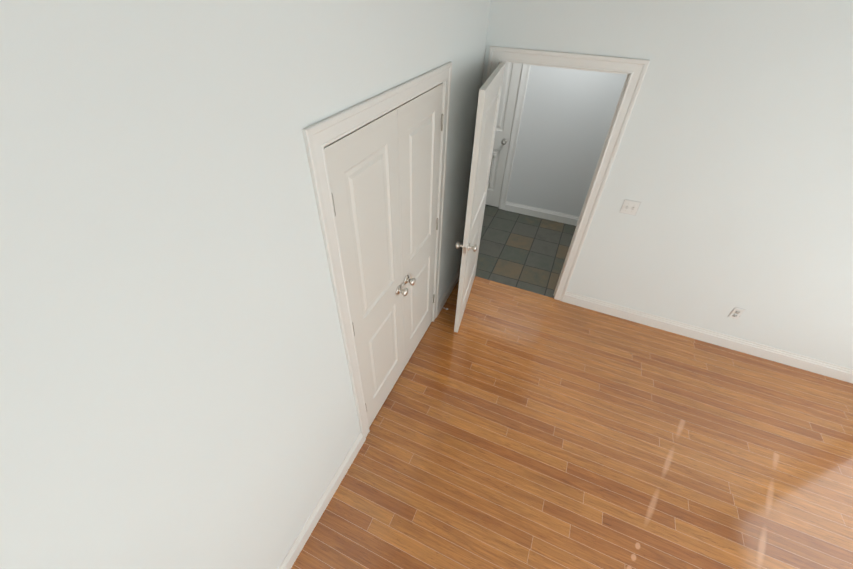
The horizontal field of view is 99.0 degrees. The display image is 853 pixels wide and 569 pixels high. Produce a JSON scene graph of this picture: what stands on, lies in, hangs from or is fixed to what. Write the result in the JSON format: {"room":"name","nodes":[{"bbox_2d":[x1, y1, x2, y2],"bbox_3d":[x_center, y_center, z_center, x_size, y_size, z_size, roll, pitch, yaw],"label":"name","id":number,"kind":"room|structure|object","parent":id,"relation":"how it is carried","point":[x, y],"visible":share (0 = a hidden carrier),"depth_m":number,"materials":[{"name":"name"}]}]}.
{"room":"empty bedroom","nodes":[
{"label":"empty bedroom","id":0,"kind":"room"},
{"bbox_2d":[0,0,490,568],"bbox_3d":[-0.586,0.211,1.531,0.120,2.740,4.760,17,43,17],"label":"wall","id":1,"kind":"structure","parent":0,"point":[176,390],"depth_m":0.95,"materials":[{"name":"paint"}]},
{"bbox_2d":[278,432,363,568],"bbox_3d":[-0.944,1.800,1.670,0.017,0.133,2.492,17,43,17],"label":"baseboard","id":2,"kind":"structure","parent":1,"relation":"attached to","point":[312,521],"depth_m":2.20,"materials":[{"name":"white paint"}]},
{"bbox_2d":[324,108,407,426],"bbox_3d":[-0.268,0.111,2.185,0.102,2.030,0.603,17,43,17],"label":"closet door","id":3,"kind":"structure","parent":1,"relation":"in","point":[362,162],"depth_m":1.90,"materials":[{"name":"white paint"}]},
{"bbox_2d":[302,62,451,441],"bbox_3d":[-0.206,-0.118,2.389,0.138,2.139,1.371,17,43,17],"label":"trim","id":4,"kind":"structure","parent":1,"relation":"attached to","point":[319,136],"depth_m":1.66,"materials":[{"name":"white paint"}]},
{"bbox_2d":[397,83,443,365],"bbox_3d":[-0.026,-0.246,2.609,0.102,2.030,0.603,17,43,17],"label":"closet door","id":5,"kind":"structure","parent":1,"relation":"in","point":[420,122],"depth_m":2.36,"materials":[{"name":"white paint"}]},
{"bbox_2d":[437,266,460,315],"bbox_3d":[0.256,0.036,3.765,0.030,0.133,0.747,17,43,17],"label":"baseboard","id":6,"kind":"structure","parent":1,"relation":"attached to","point":[455,279],"depth_m":3.71,"materials":[{"name":"white paint"}]},
{"bbox_2d":[506,65,626,216],"bbox_3d":[1.647,-2.013,4.197,4.440,2.740,0.170,17,43,17],"label":"wall","id":7,"kind":"structure","parent":0,"point":[566,118],"depth_m":4.31,"materials":[{"name":"paint"}]},
{"bbox_2d":[485,62,522,206],"bbox_3d":[0.717,-1.961,4.631,0.714,2.030,0.102,17,43,17],"label":"hall door","id":8,"kind":"structure","parent":7,"relation":"in","point":[510,88],"depth_m":4.55,"materials":[{"name":"white paint"}]},
{"bbox_2d":[499,64,530,209],"bbox_3d":[0.748,-2.030,4.647,0.890,2.139,0.138,17,43,17],"label":"door frame","id":9,"kind":"structure","parent":7,"relation":"attached to","point":[524,77],"depth_m":4.49,"materials":[{"name":"white paint"}]},
{"bbox_2d":[504,201,578,225],"bbox_3d":[2.308,-0.750,4.750,2.615,0.133,0.017,17,43,17],"label":"baseboard","id":10,"kind":"structure","parent":7,"relation":"attached to","point":[542,213],"depth_m":4.96,"materials":[{"name":"white paint"}]},
{"bbox_2d":[291,204,852,568],"bbox_3d":[0.884,1.125,2.697,5.640,0.100,6.490,17,43,17],"label":"floor","id":11,"kind":"structure","parent":0,"point":[510,427],"depth_m":2.58,"materials":[{"name":"brown wood"}]},
{"bbox_2d":[481,0,852,368],"bbox_3d":[1.544,-0.882,2.876,5.640,2.740,0.120,17,43,17],"label":"wall","id":12,"kind":"structure","parent":0,"point":[731,170],"depth_m":2.52,"materials":[{"name":"paint"}]},
{"bbox_2d":[454,63,504,332],"bbox_3d":[0.420,-0.604,3.041,0.169,2.030,0.895,12,42,12],"label":"bedroom door","id":13,"kind":"structure","parent":12,"relation":"in","point":[490,89],"depth_m":2.72,"materials":[{"name":"white paint"}]},
{"bbox_2d":[486,46,649,300],"bbox_3d":[0.960,-0.828,3.255,1.070,2.139,0.155,17,43,17],"label":"trim","id":14,"kind":"structure","parent":12,"relation":"attached to","point":[633,70],"depth_m":2.64,"materials":[{"name":"white paint"}]},
{"bbox_2d":[620,199,640,214],"bbox_3d":[1.644,-0.619,2.942,0.121,0.121,0.019,17,43,17],"label":"switch plate","id":15,"kind":"object","parent":12,"relation":"attached to","point":[630,207],"visible":1,"depth_m":2.94,"materials":[{"name":"white plastic"}]},
{"bbox_2d":[562,291,852,383],"bbox_3d":[2.668,0.501,3.304,2.765,0.133,0.017,17,43,17],"label":"baseboard","id":16,"kind":"structure","parent":12,"relation":"attached to","point":[838,372],"depth_m":3.31,"materials":[{"name":"white paint"}]},
{"bbox_2d":[727,307,744,318],"bbox_3d":[2.644,0.247,3.108,0.075,0.120,0.010,17,43,17],"label":"electrical outlet","id":17,"kind":"object","parent":12,"relation":"attached to","point":[736,312],"visible":1,"depth_m":3.10,"materials":[{"name":"white plastic"}]}
]}

